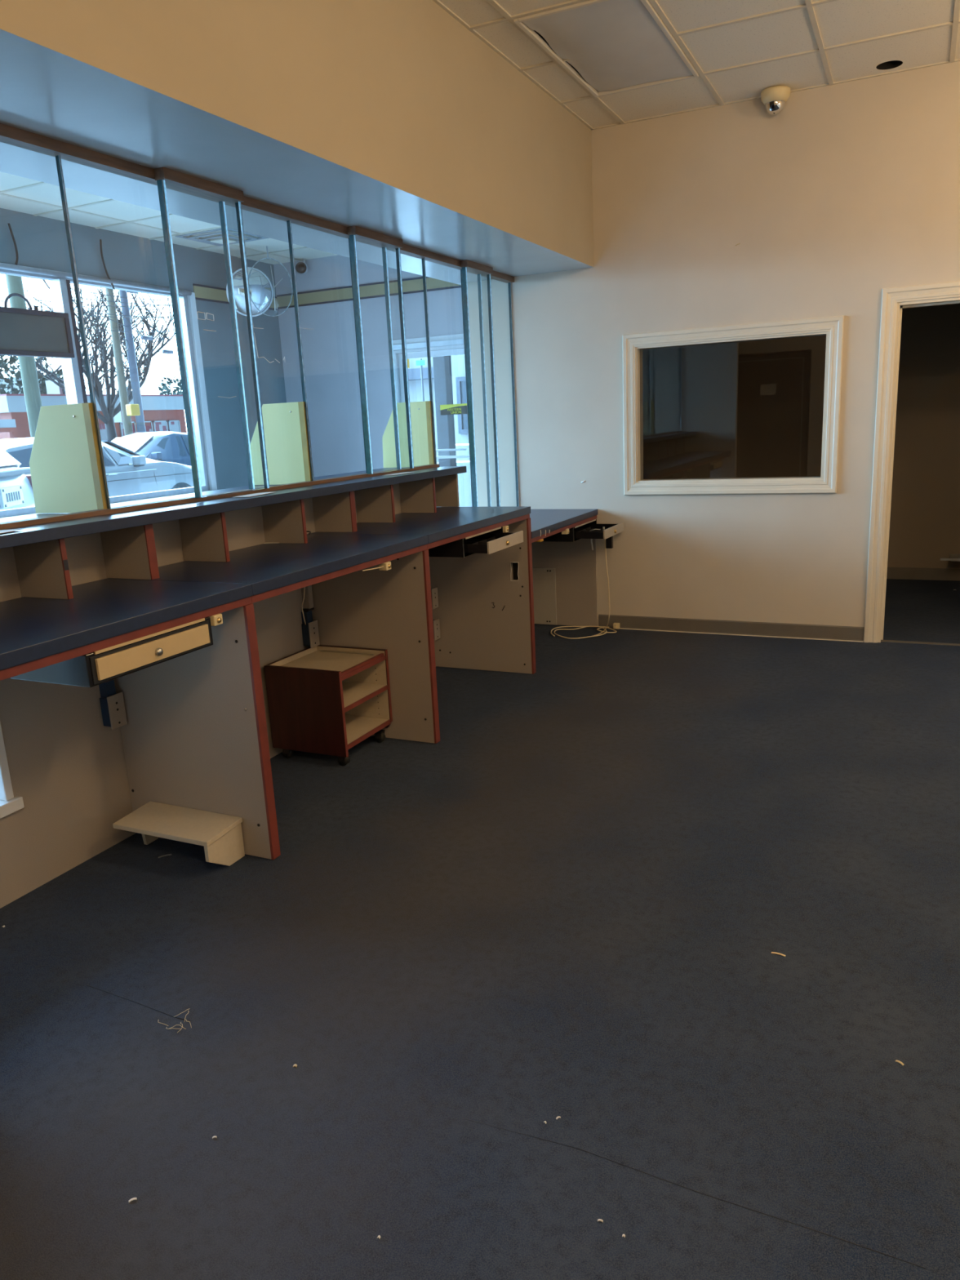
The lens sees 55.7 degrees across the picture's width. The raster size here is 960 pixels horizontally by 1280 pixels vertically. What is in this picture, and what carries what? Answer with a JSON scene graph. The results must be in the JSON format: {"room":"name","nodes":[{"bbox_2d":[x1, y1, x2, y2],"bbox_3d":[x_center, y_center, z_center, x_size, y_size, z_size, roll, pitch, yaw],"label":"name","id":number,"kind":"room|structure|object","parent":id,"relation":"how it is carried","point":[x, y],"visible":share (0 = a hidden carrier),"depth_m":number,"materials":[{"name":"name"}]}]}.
{"room":"bank teller area","nodes":[
{"label":"bank teller area","id":0,"kind":"room"},
{"bbox_2d":[0,208,286,518],"bbox_3d":[-3.884,-1.615,6.645,0.150,3.350,8.120,4,15,25],"label":"wall","id":1,"kind":"structure","parent":0,"point":[42,242],"depth_m":8.88,"materials":[{"name":"paint"}]},
{"bbox_2d":[7,222,18,265],"bbox_3d":[-3.552,-3.014,6.917,0.016,0.295,0.048,4,15,25],"label":"hanging cable","id":2,"kind":"object","parent":1,"relation":"hanging from","point":[9,224],"visible":1,"depth_m":6.92,"materials":[{"name":"black plastic"}]},
{"bbox_2d":[99,239,115,289],"bbox_3d":[-3.169,-3.188,7.712,0.016,0.391,0.098,4,15,25],"label":"hanging cable","id":3,"kind":"object","parent":1,"relation":"hanging from","point":[100,240],"visible":1,"depth_m":7.68,"materials":[{"name":"black plastic"}]},
{"bbox_2d":[0,262,217,517],"bbox_3d":[-4.008,-1.647,6.128,0.260,1.947,6.325,4,15,25],"label":"window","id":4,"kind":"structure","parent":1,"relation":"in","point":[60,282],"depth_m":8.18,"materials":[{"name":"metal"}]},
{"bbox_2d":[0,293,74,358],"bbox_3d":[-3.627,-2.234,6.432,0.485,0.433,1.353,4,15,25],"label":"hanging sign","id":5,"kind":"object","parent":4,"relation":"attached to","point":[24,332],"visible":1,"depth_m":6.65,"materials":[{"name":"grey metal"}]},
{"bbox_2d":[192,283,278,311],"bbox_3d":[-2.460,-3.483,9.246,0.012,0.141,1.290,4,15,25],"label":"trim","id":6,"kind":"structure","parent":1,"relation":"attached to","point":[202,292],"depth_m":8.90,"materials":[{"name":"beige paint"}]},
{"bbox_2d":[0,171,337,264],"bbox_3d":[-2.458,-3.013,5.582,3.669,0.032,8.120,4,15,25],"label":"ceiling","id":7,"kind":"structure","parent":0,"point":[17,193],"depth_m":7.33,"materials":[{"name":"tile"}]},
{"bbox_2d":[175,227,268,246],"bbox_3d":[-2.317,-3.614,8.188,0.580,0.043,0.580,4,15,25],"label":"ceiling vent","id":8,"kind":"object","parent":7,"relation":"in","point":[219,242],"visible":0.77,"depth_m":8.12,"materials":[{"name":"white metal"}]},
{"bbox_2d":[226,266,273,316],"bbox_3d":[-2.263,-3.474,8.831,0.436,0.625,0.243,-15,18,-40],"label":"convex mirror","id":9,"kind":"object","parent":7,"relation":"attached to","point":[261,291],"visible":0.71,"depth_m":8.80,"materials":[{"name":"silver metal"}]},
{"bbox_2d":[248,246,293,316],"bbox_3d":[-2.019,-3.466,8.777,0.098,0.639,0.532,10,18,42],"label":"ring","id":10,"kind":"object","parent":7,"relation":"hanging from","point":[268,258],"visible":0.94,"depth_m":8.79,"materials":[{"name":"plastic"}]},
{"bbox_2d":[294,258,307,275],"bbox_3d":[-1.860,-3.890,9.461,0.132,0.163,0.110,-3,14,-2],"label":"camera","id":11,"kind":"object","parent":7,"relation":"attached to","point":[301,267],"visible":0.99,"depth_m":9.43,"materials":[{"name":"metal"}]},
{"bbox_2d":[0,512,435,908],"bbox_3d":[-0.830,-0.034,4.513,0.040,0.992,4.960,4,15,25],"label":"wall","id":12,"kind":"structure","parent":0,"point":[68,768],"depth_m":3.19,"materials":[{"name":"beige paint"}]},
{"bbox_2d":[0,722,24,818],"bbox_3d":[-1.732,0.362,2.654,0.105,0.575,0.736,4,15,25],"label":"pass through","id":13,"kind":"object","parent":12,"relation":"attached to","point":[9,804],"visible":1,"depth_m":2.97,"materials":[{"name":"white"}]},
{"bbox_2d":[98,680,127,729],"bbox_3d":[-1.350,0.234,3.329,0.052,0.175,0.072,4,15,25],"label":"outlet box","id":14,"kind":"object","parent":12,"relation":"attached to","point":[112,704],"visible":0.99,"depth_m":3.31,"materials":[{"name":"blue"}]},
{"bbox_2d":[301,585,314,624],"bbox_3d":[-0.842,-0.187,4.369,0.042,0.222,0.092,4,15,25],"label":"raceway","id":15,"kind":"object","parent":12,"relation":"attached to","point":[307,593],"visible":0.66,"depth_m":4.37,"materials":[{"name":"beige plastic"}]},
{"bbox_2d":[301,610,319,648],"bbox_3d":[-0.827,-0.054,4.409,0.052,0.175,0.072,4,15,25],"label":"outlet box","id":16,"kind":"object","parent":12,"relation":"attached to","point":[310,633],"visible":0.99,"depth_m":4.39,"materials":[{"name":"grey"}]},
{"bbox_2d":[431,586,438,609],"bbox_3d":[-0.294,-0.255,5.523,0.052,0.125,0.072,4,15,25],"label":"outlet box","id":17,"kind":"object","parent":12,"relation":"attached to","point":[434,597],"visible":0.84,"depth_m":5.51,"materials":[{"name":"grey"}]},
{"bbox_2d":[432,617,439,640],"bbox_3d":[-0.284,-0.066,5.569,0.052,0.125,0.072,4,15,25],"label":"outlet box","id":18,"kind":"object","parent":12,"relation":"attached to","point":[436,622],"visible":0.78,"depth_m":5.55,"materials":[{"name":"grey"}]},
{"bbox_2d":[529,509,597,542],"bbox_3d":[0.267,-0.741,5.921,0.669,0.093,1.229,4,15,25],"label":"countertop","id":19,"kind":"structure","parent":12,"relation":"attached to","point":[557,521],"depth_m":5.87,"materials":[{"name":"blue laminate"}]},
{"bbox_2d":[460,269,473,506],"bbox_3d":[-0.177,-1.474,5.523,0.018,1.526,0.487,4,15,25],"label":"glass pane","id":20,"kind":"object","parent":19,"relation":"on","point":[460,269],"visible":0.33,"depth_m":5.72,"materials":[{"name":"clear glass"}]},
{"bbox_2d":[462,266,500,506],"bbox_3d":[0.015,-1.551,5.801,0.024,1.526,0.366,4,15,25],"label":"glass pane","id":21,"kind":"object","parent":19,"relation":"on","point":[464,268],"visible":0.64,"depth_m":5.76,"materials":[{"name":"clear glass"}]},
{"bbox_2d":[477,274,519,506],"bbox_3d":[0.133,-1.645,6.163,0.018,1.526,0.498,4,15,25],"label":"glass pane","id":22,"kind":"object","parent":19,"relation":"on","point":[479,282],"visible":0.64,"depth_m":6.06,"materials":[{"name":"clear glass"}]},
{"bbox_2d":[543,519,624,548],"bbox_3d":[0.608,-0.714,6.170,0.662,0.164,0.490,4,15,25],"label":"drawer","id":23,"kind":"object","parent":19,"relation":"attached to","point":[580,531],"visible":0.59,"depth_m":5.97,"materials":[{"name":"black metal"}]},
{"bbox_2d":[550,539,620,639],"bbox_3d":[0.702,-0.377,6.274,0.465,0.681,0.388,4,15,25],"label":"power cord","id":24,"kind":"object","parent":19,"relation":"hanging from","point":[615,625],"visible":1,"depth_m":6.31,"materials":[{"name":"beige plastic"}]},
{"bbox_2d":[0,0,593,284],"bbox_3d":[-1.164,-2.110,3.100,1.010,0.880,6.750,4,15,25],"label":"soffit","id":25,"kind":"structure","parent":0,"point":[393,118],"depth_m":3.42,"materials":[{"name":"beige paint"}]},
{"bbox_2d":[153,167,244,203],"bbox_3d":[-1.062,-1.730,3.460,0.045,0.038,0.440,4,15,25],"label":"trim","id":26,"kind":"structure","parent":25,"relation":"attached to","point":[171,177],"depth_m":3.42,"materials":[{"name":"brown wood"}]},
{"bbox_2d":[0,123,514,283],"bbox_3d":[-0.842,-1.880,4.028,0.055,0.035,4.960,4,15,25],"label":"trim","id":27,"kind":"structure","parent":25,"relation":"attached to","point":[9,135],"depth_m":3.29,"materials":[{"name":"brown wood"}]},
{"bbox_2d":[346,225,403,248],"bbox_3d":[-0.523,-2.026,4.573,0.045,0.038,0.457,4,15,25],"label":"trim","id":28,"kind":"structure","parent":25,"relation":"attached to","point":[360,233],"depth_m":4.53,"materials":[{"name":"brown wood"}]},
{"bbox_2d":[460,259,493,274],"bbox_3d":[-0.018,-2.304,5.616,0.045,0.038,0.373,4,15,25],"label":"trim","id":29,"kind":"structure","parent":25,"relation":"attached to","point":[471,265],"depth_m":5.58,"materials":[{"name":"brown wood"}]},
{"bbox_2d":[273,254,463,477],"bbox_3d":[-0.598,-2.451,9.424,3.350,3.350,0.120,4,15,25],"label":"wall","id":30,"kind":"structure","parent":0,"point":[328,340],"depth_m":9.63,"materials":[{"name":"grey paint"}]},
{"bbox_2d":[276,276,461,309],"bbox_3d":[-0.684,-3.550,9.098,3.318,0.141,0.012,4,15,25],"label":"trim","id":31,"kind":"structure","parent":30,"relation":"attached to","point":[415,285],"depth_m":9.33,"materials":[{"name":"beige paint"}]},
{"bbox_2d":[392,333,469,467],"bbox_3d":[-0.397,-1.934,9.439,1.020,2.320,0.165,4,15,25],"label":"door","id":32,"kind":"structure","parent":30,"relation":"in","point":[449,344],"depth_m":9.22,"materials":[{"name":"white"}]},
{"bbox_2d":[440,403,467,415],"bbox_3d":[-0.237,-2.341,9.210,0.365,0.102,0.024,4,15,25],"label":"door sign","id":33,"kind":"object","parent":32,"relation":"attached to","point":[450,409],"visible":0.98,"depth_m":9.22,"materials":[{"name":"yellow"}]},
{"bbox_2d":[450,354,471,506],"bbox_3d":[0.591,-3.341,10.663,2.330,4.620,0.150,4,15,25],"label":"wall","id":34,"kind":"structure","parent":0,"point":[458,364],"depth_m":11.22,"materials":[{"name":"white paint"}]},
{"bbox_2d":[455,376,468,433],"bbox_3d":[-0.112,-2.853,11.024,0.350,0.670,0.040,4,15,25],"label":"window","id":35,"kind":"structure","parent":34,"relation":"in","point":[461,396],"depth_m":11.05,"materials":[{"name":"glass"}]},
{"bbox_2d":[0,578,959,1279],"bbox_3d":[1.548,0.559,3.817,4.960,0.060,9.060,4,15,25],"label":"floor","id":36,"kind":"structure","parent":0,"point":[573,903],"depth_m":2.39,"materials":[{"name":"blue carpet"}]},
{"bbox_2d":[86,984,191,1022],"bbox_3d":[-0.929,0.981,2.453,0.394,0.001,0.006,4,15,27],"label":"carpet seam","id":37,"kind":"object","parent":36,"relation":"on","point":[86,984],"visible":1,"depth_m":2.45,"materials":[{"name":"blue carpet"}]},
{"bbox_2d":[112,801,244,866],"bbox_3d":[-1.081,0.714,3.266,0.437,0.150,0.185,4,15,25],"label":"footrest","id":38,"kind":"object","parent":36,"relation":"on","point":[220,835],"visible":1,"depth_m":3.22,"materials":[{"name":"beige laminate"}]},
{"bbox_2d":[113,603,280,859],"bbox_3d":[-1.044,0.310,3.272,0.658,0.921,0.042,4,15,25],"label":"panel","id":39,"kind":"object","parent":36,"relation":"on","point":[194,735],"visible":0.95,"depth_m":3.22,"materials":[{"name":"beige laminate"}]},
{"bbox_2d":[0,577,253,687],"bbox_3d":[-1.310,0.016,2.639,0.677,0.159,1.238,4,15,25],"label":"countertop","id":40,"kind":"structure","parent":39,"relation":"on","point":[36,633],"depth_m":2.63,"materials":[{"name":"blue laminate"}]},
{"bbox_2d":[264,644,392,765],"bbox_3d":[-0.698,0.300,4.257,0.405,0.452,0.408,4,15,25],"label":"base cabinet","id":41,"kind":"object","parent":36,"relation":"on","point":[327,700],"visible":1,"depth_m":4.13,"materials":[{"name":"brown wood"}]},
{"bbox_2d":[280,650,386,680],"bbox_3d":[-0.701,0.115,4.210,0.389,0.020,0.374,4,15,25],"label":"tray","id":42,"kind":"object","parent":41,"relation":"on","point":[350,663],"depth_m":4.19,"materials":[{"name":"beige laminate"}]},
{"bbox_2d":[342,680,386,707],"bbox_3d":[-0.697,0.256,4.245,0.383,0.018,0.372,4,15,25],"label":"shelf","id":43,"kind":"object","parent":41,"relation":"attached to","point":[355,693],"depth_m":4.26,"materials":[{"name":"beige laminate"}]},
{"bbox_2d":[345,715,388,744],"bbox_3d":[-0.689,0.424,4.286,0.383,0.020,0.372,4,15,25],"label":"shelf","id":44,"kind":"object","parent":41,"relation":"attached to","point":[358,727],"depth_m":4.29,"materials":[{"name":"beige laminate"}]},
{"bbox_2d":[311,549,439,743],"bbox_3d":[-0.519,0.021,4.357,0.658,0.921,0.042,4,15,25],"label":"panel","id":45,"kind":"object","parent":36,"relation":"on","point":[390,610],"visible":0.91,"depth_m":4.29,"materials":[{"name":"beige laminate"}]},
{"bbox_2d":[107,533,428,603],"bbox_3d":[-0.790,-0.302,3.719,0.669,0.100,1.239,4,15,25],"label":"countertop","id":46,"kind":"structure","parent":45,"relation":"on","point":[272,570],"depth_m":3.55,"materials":[{"name":"blue laminate"}]},
{"bbox_2d":[0,466,466,601],"bbox_3d":[-1.120,-0.487,3.834,0.567,0.235,3.727,4,15,25],"label":"ledge","id":47,"kind":"object","parent":46,"relation":"on","point":[129,544],"visible":0.98,"depth_m":3.57,"materials":[{"name":"blue laminate"}]},
{"bbox_2d":[29,402,108,513],"bbox_3d":[-1.490,-0.644,3.248,0.350,0.378,0.024,4,15,25],"label":"board","id":48,"kind":"object","parent":47,"relation":"on","point":[66,473],"visible":0.84,"depth_m":3.23,"materials":[{"name":"yellow wood"}]},
{"bbox_2d":[156,179,269,497],"bbox_3d":[-1.038,-1.161,3.600,0.025,1.145,0.434,4,15,25],"label":"glass pane","id":49,"kind":"object","parent":47,"relation":"on","point":[161,183],"visible":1,"depth_m":3.49,"materials":[{"name":"glass"}]},
{"bbox_2d":[0,463,439,529],"bbox_3d":[-1.053,-0.603,3.765,0.053,0.016,3.725,4,15,25],"label":"trim","id":50,"kind":"structure","parent":47,"relation":"on","point":[11,524],"depth_m":3.49,"materials":[{"name":"brown wood"}]},
{"bbox_2d":[5,155,111,523],"bbox_3d":[-1.605,-0.878,2.547,0.018,1.145,1.234,4,15,25],"label":"glass pane","id":51,"kind":"object","parent":50,"relation":"on","point":[58,159],"visible":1,"depth_m":3.06,"materials":[{"name":"clear glass"}]},
{"bbox_2d":[218,200,314,488],"bbox_3d":[-0.917,-1.257,3.969,0.019,1.145,0.453,4,15,25],"label":"glass pane","id":52,"kind":"object","parent":50,"relation":"on","point":[221,204],"visible":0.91,"depth_m":3.84,"materials":[{"name":"glass"}]},
{"bbox_2d":[298,237,367,480],"bbox_3d":[-0.717,-1.367,4.381,0.018,1.145,0.504,4,15,25],"label":"glass pane","id":53,"kind":"object","parent":50,"relation":"on","point":[348,237],"visible":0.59,"depth_m":4.59,"materials":[{"name":"glass"}]},
{"bbox_2d":[382,247,436,469],"bbox_3d":[-0.385,-1.550,5.067,0.018,1.145,0.438,4,15,25],"label":"glass pane","id":54,"kind":"object","parent":50,"relation":"on","point":[384,249],"visible":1,"depth_m":4.96,"materials":[{"name":"clear glass"}]},
{"bbox_2d":[249,401,311,484],"bbox_3d":[-0.963,-0.934,4.335,0.350,0.378,0.024,4,15,25],"label":"board","id":55,"kind":"object","parent":47,"relation":"on","point":[285,428],"visible":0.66,"depth_m":4.31,"materials":[{"name":"yellow wood"}]},
{"bbox_2d":[349,234,413,474],"bbox_3d":[-0.499,-1.458,4.712,0.024,1.145,0.448,4,15,25],"label":"glass pane","id":56,"kind":"object","parent":47,"relation":"on","point":[352,237],"visible":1,"depth_m":4.61,"materials":[{"name":"clear glass"}]},
{"bbox_2d":[382,400,434,467],"bbox_3d":[-0.436,-1.224,5.425,0.348,0.378,0.024,4,15,25],"label":"board","id":57,"kind":"object","parent":47,"relation":"on","point":[420,411],"visible":0.75,"depth_m":5.40,"materials":[{"name":"yellow wood"}]},
{"bbox_2d":[429,518,536,674],"bbox_3d":[0.007,-0.268,5.442,0.658,0.921,0.043,4,15,25],"label":"panel","id":58,"kind":"object","parent":36,"relation":"on","point":[474,634],"depth_m":5.43,"materials":[{"name":"beige wood"}]},
{"bbox_2d":[311,506,530,557],"bbox_3d":[-0.206,-0.559,4.785,0.794,0.159,1.240,4,15,25],"label":"countertop","id":59,"kind":"structure","parent":58,"relation":"on","point":[448,524],"depth_m":4.61,"materials":[{"name":"blue laminate"}]},
{"bbox_2d":[463,532,513,553],"bbox_3d":[-0.068,-0.507,4.713,0.434,0.044,0.434,4,15,25],"label":"drawer","id":60,"kind":"object","parent":59,"relation":"attached to","point":[486,543],"depth_m":4.60,"materials":[{"name":"metal"}]},
{"bbox_2d":[532,567,556,625],"bbox_3d":[0.405,-0.322,6.643,0.320,0.418,0.017,4,15,25],"label":"access panel","id":61,"kind":"object","parent":36,"relation":"on","point":[544,579],"visible":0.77,"depth_m":6.61,"materials":[{"name":"grey plastic"}]},
{"bbox_2d":[531,538,597,626],"bbox_3d":[0.533,-0.492,6.555,0.643,0.781,0.012,4,15,25],"label":"panel","id":62,"kind":"object","parent":36,"relation":"on","point":[575,563],"visible":0.57,"depth_m":6.51,"materials":[{"name":"beige laminate"}]},
{"bbox_2d":[462,1117,925,1268],"bbox_3d":[0.377,1.075,1.802,0.914,0.001,0.018,4,15,26],"label":"carpet seam","id":63,"kind":"object","parent":36,"relation":"on","point":[463,1117],"visible":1,"depth_m":1.76,"materials":[{"name":"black carpet"}]},
{"bbox_2d":[880,640,959,645],"bbox_3d":[2.943,0.030,5.577,0.915,0.006,0.030,4,15,25],"label":"threshold","id":64,"kind":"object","parent":36,"relation":"on","point":[887,641],"depth_m":5.66,"materials":[{"name":"grey plastic"}]},
{"bbox_2d":[432,0,959,129],"bbox_3d":[1.207,-2.388,1.877,4.280,0.142,6.750,4,15,25],"label":"ceiling","id":65,"kind":"structure","parent":0,"point":[739,50],"depth_m":4.56,"materials":[{"name":"tile"}]},
{"bbox_2d":[513,0,698,97],"bbox_3d":[0.663,-2.962,4.486,0.581,0.124,1.183,4,15,25],"label":"ceiling light","id":66,"kind":"object","parent":65,"relation":"attached to","point":[611,46],"visible":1,"depth_m":4.39,"materials":[{"name":"beige plastic"}]},
{"bbox_2d":[760,85,790,114],"bbox_3d":[1.695,-3.086,5.213,0.164,0.121,0.164,4,15,25],"label":"dome camera","id":67,"kind":"object","parent":65,"relation":"attached to","point":[774,98],"visible":1,"depth_m":5.17,"materials":[{"name":"beige plastic"}]},
{"bbox_2d":[461,61,959,629],"bbox_3d":[2.304,-1.637,5.477,5.250,3.350,0.130,4,15,25],"label":"wall","id":68,"kind":"structure","parent":0,"point":[839,197],"depth_m":5.70,"materials":[{"name":"beige paint"}]},
{"bbox_2d":[598,614,864,640],"bbox_3d":[1.642,-0.086,6.129,1.751,0.095,0.013,4,15,25],"label":"baseboard","id":69,"kind":"structure","parent":68,"relation":"attached to","point":[717,626],"depth_m":6.09,"materials":[{"name":"grey plastic"}]},
{"bbox_2d":[622,315,844,495],"bbox_3d":[1.599,-1.472,5.849,1.352,1.044,0.153,4,15,25],"label":"window","id":70,"kind":"structure","parent":68,"relation":"in","point":[634,484],"depth_m":5.78,"materials":[{"name":"white wood"}]},
{"bbox_2d":[619,627,863,642],"bbox_3d":[1.697,-0.037,6.104,1.626,0.006,0.007,4,15,25],"label":"trim","id":71,"kind":"structure","parent":68,"relation":"attached to","point":[620,628],"depth_m":6.07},
{"bbox_2d":[863,280,959,642],"bbox_3d":[2.903,-0.998,5.349,1.081,2.113,0.163,4,15,25],"label":"door frame","id":72,"kind":"structure","parent":68,"relation":"in","point":[894,300],"depth_m":5.44,"materials":[{"name":"white wood"}]},
{"bbox_2d":[642,303,959,568],"bbox_3d":[2.810,-1.602,6.612,5.290,2.700,2.270,4,15,25],"label":"wall","id":73,"kind":"structure","parent":0,"point":[747,409],"depth_m":7.74,"materials":[{"name":"brown paint"}]},
{"bbox_2d":[886,567,959,581],"bbox_3d":[3.462,-0.573,7.758,4.960,0.100,0.012,4,15,25],"label":"baseboard","id":74,"kind":"structure","parent":73,"relation":"attached to","point":[900,573],"depth_m":7.63,"materials":[{"name":"grey plastic"}]},
{"bbox_2d":[940,554,959,561],"bbox_3d":[3.931,-0.671,7.323,0.395,0.030,0.310,4,15,25],"label":"wall shelf","id":75,"kind":"object","parent":73,"relation":"attached to","point":[956,557],"visible":1,"depth_m":7.26,"materials":[{"name":"metal"}]},
{"label":"outside","id":76,"kind":"structure","parent":0,"visible":0},
{"bbox_2d":[125,404,140,416],"bbox_3d":[-14.288,-9.469,37.374,0.330,0.460,0.460,4,15,25],"label":"signal box","id":77,"kind":"object","parent":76,"point":[131,409],"visible":1,"depth_m":37.21,"materials":[{"name":"yellow metal"}]},
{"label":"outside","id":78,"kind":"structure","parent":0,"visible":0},
{"bbox_2d":[0,285,172,306],"bbox_3d":[-14.417,-12.932,34.105,0.030,0.337,13.822,4,15,25],"label":"utility wire","id":79,"kind":"object","parent":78,"point":[0,286],"visible":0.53,"depth_m":34.46,"materials":[{"name":"grey"}]},
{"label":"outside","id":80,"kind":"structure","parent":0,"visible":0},
{"bbox_2d":[0,300,173,318],"bbox_3d":[-14.483,-12.488,34.262,0.030,0.324,13.880,4,15,25],"label":"utility wire","id":81,"kind":"object","parent":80,"point":[0,300],"visible":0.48,"depth_m":34.78,"materials":[{"name":"grey"}]},
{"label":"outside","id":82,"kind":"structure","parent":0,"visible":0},
{"bbox_2d":[26,298,172,306],"bbox_3d":[-14.028,-13.258,35.366,0.030,0.754,10.023,4,15,25],"label":"utility wire","id":83,"kind":"object","parent":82,"point":[27,299],"visible":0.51,"depth_m":34.90,"materials":[{"name":"grey"}]},
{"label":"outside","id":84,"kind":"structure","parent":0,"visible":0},
{"bbox_2d":[48,283,171,300],"bbox_3d":[-13.763,-13.843,36.327,0.030,0.417,8.350,4,15,25],"label":"utility wire","id":85,"kind":"object","parent":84,"point":[48,283],"visible":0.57,"depth_m":35.71,"materials":[{"name":"grey"}]},
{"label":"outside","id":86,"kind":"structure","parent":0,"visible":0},
{"bbox_2d":[82,305,176,342],"bbox_3d":[-13.616,-12.722,37.032,0.030,1.229,6.235,4,15,25],"label":"utility wire","id":87,"kind":"object","parent":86,"point":[82,305],"visible":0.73,"depth_m":36.16,"materials":[{"name":"grey"}]},
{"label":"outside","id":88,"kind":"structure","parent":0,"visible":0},
{"bbox_3d":[-24.139,-6.735,39.701,102.000,0.100,120.000,4,15,25],"label":"street","id":89,"kind":"object","parent":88,"visible":0},
{"bbox_2d":[0,418,17,438],"bbox_3d":[-15.738,-5.314,27.090,4.020,2.277,1.656,4,15,25],"label":"canopy","id":90,"kind":"object","parent":89,"relation":"on","point":[6,425],"visible":0.5,"depth_m":26.53,"materials":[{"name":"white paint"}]},
{"bbox_2d":[0,447,35,510],"bbox_3d":[-6.456,-1.048,8.460,4.160,1.880,1.774,-4,14,-6],"label":"hatchback","id":91,"kind":"object","parent":89,"relation":"on","point":[15,487],"visible":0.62,"depth_m":8.81,"materials":[{"name":"grey paint"}]},
{"bbox_2d":[25,474,32,488],"bbox_3d":[-4.613,-1.566,9.373,0.145,0.280,0.200,-4,14,-6],"label":"tail lamp","id":92,"kind":"object","parent":91,"relation":"attached to","point":[28,476],"depth_m":9.26,"materials":[{"name":"red plastic"}]},
{"bbox_2d":[0,377,42,394],"bbox_3d":[-31.265,-14.656,61.227,6.000,5.820,4.499,4,15,25],"label":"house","id":93,"kind":"structure","parent":89,"relation":"on","point":[3,382],"depth_m":59.28,"materials":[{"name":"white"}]},
{"bbox_2d":[4,274,42,437],"bbox_3d":[-10.697,-7.865,20.988,0.365,9.620,0.365,4,15,25],"label":"utility pole","id":94,"kind":"object","parent":89,"relation":"on","point":[28,368],"visible":0.36,"depth_m":21.27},
{"bbox_2d":[0,355,51,394],"bbox_3d":[-27.009,-13.974,52.734,4.777,8.090,4.637,4,15,25],"label":"evergreen tree","id":95,"kind":"object","parent":89,"relation":"on","point":[13,359],"visible":0.35,"depth_m":51.65,"materials":[{"name":"green plant"}]},
{"bbox_2d":[38,369,87,394],"bbox_3d":[-25.400,-13.671,55.905,2.752,5.854,2.749,4,15,25],"label":"evergreen tree","id":96,"kind":"object","parent":89,"relation":"on","point":[58,374],"visible":0.06,"depth_m":55.05,"materials":[{"name":"green plant"}]},
{"bbox_2d":[2,279,175,441],"bbox_3d":[-18.216,-13.226,43.419,6.478,10.207,10.686,2,14,19],"label":"bare tree","id":97,"kind":"object","parent":89,"relation":"on","point":[109,412],"visible":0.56,"depth_m":43.86,"materials":[{"name":"brown plant"}]},
{"bbox_2d":[0,379,186,439],"bbox_3d":[-22.076,-11.993,50.400,4.480,4.870,12.493,4,15,25],"label":"building","id":98,"kind":"structure","parent":89,"relation":"on","point":[162,412],"depth_m":50.34,"materials":[{"name":"orange paint"}]},
{"bbox_2d":[0,437,193,497],"bbox_3d":[-7.220,-2.792,16.230,2.220,1.680,4.820,4,15,25],"label":"car","id":99,"kind":"object","parent":89,"relation":"on","point":[128,472],"visible":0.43,"depth_m":16.16,"materials":[{"name":"silver metal"}]},
{"bbox_2d":[132,455,146,466],"bbox_3d":[-6.085,-3.197,16.213,0.200,0.185,0.160,4,15,25],"label":"mirror","id":100,"kind":"object","parent":99,"relation":"attached to","point":[137,460],"depth_m":16.15,"materials":[{"name":"grey mirror"}]},
{"bbox_2d":[105,288,133,435],"bbox_3d":[-14.943,-12.139,37.346,0.343,10.620,0.343,4,15,25],"label":"utility pole","id":101,"kind":"object","parent":89,"relation":"on","point":[122,384],"visible":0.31,"depth_m":37.40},
{"bbox_2d":[119,289,146,432],"bbox_3d":[-14.441,-12.193,37.466,0.343,10.620,0.343,4,15,25],"label":"utility pole","id":102,"kind":"object","parent":89,"relation":"on","point":[140,420],"visible":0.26,"depth_m":37.52,"materials":[{"name":"metal"}]},
{"bbox_2d":[111,431,191,466],"bbox_3d":[-7.850,-4.067,21.569,2.220,1.700,4.650,4,15,25],"label":"sedan","id":103,"kind":"object","parent":89,"relation":"on","point":[162,446],"visible":0.27,"depth_m":21.00,"materials":[{"name":"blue metal"}]},
{"bbox_2d":[151,452,162,460],"bbox_3d":[-7.267,-4.128,20.419,0.200,0.185,0.160,4,15,25],"label":"mirror","id":104,"kind":"object","parent":103,"relation":"attached to","point":[154,455],"depth_m":20.36,"materials":[{"name":"grey mirror"}]},
{"bbox_2d":[158,376,182,395],"bbox_3d":[-21.501,-15.774,64.322,2.165,5.598,1.974,4,15,25],"label":"evergreen tree","id":105,"kind":"object","parent":89,"relation":"on","point":[170,381],"visible":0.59,"depth_m":63.52,"materials":[{"name":"green plant"}]},
{"bbox_2d":[416,358,425,401],"bbox_3d":[-2.115,-8.579,34.291,0.360,3.920,0.100,4,15,25],"label":"street sign","id":106,"kind":"object","parent":89,"relation":"on","point":[420,362],"visible":0.57,"depth_m":33.92,"materials":[{"name":"teal metal"}]},
{"bbox_2d":[407,356,438,461],"bbox_3d":[-0.726,-10.354,39.624,6.000,4.720,6.600,4,15,25],"label":"storefront","id":107,"kind":"object","parent":89,"relation":"on","point":[414,371],"visible":0.04,"depth_m":37.28,"materials":[{"name":"metal"}]},
{"bbox_2d":[432,355,456,466],"bbox_3d":[-0.431,-3.151,10.300,0.159,4.520,0.160,4,15,25],"label":"stone pier","id":108,"kind":"structure","parent":89,"relation":"on","point":[442,377],"depth_m":10.36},
{"bbox_2d":[455,443,470,463],"bbox_3d":[-0.033,-1.696,10.975,0.768,1.340,0.040,4,15,25],"label":"handrail","id":109,"kind":"object","parent":89,"relation":"on","point":[458,445],"visible":0.02,"depth_m":10.90,"materials":[{"name":"metal"}]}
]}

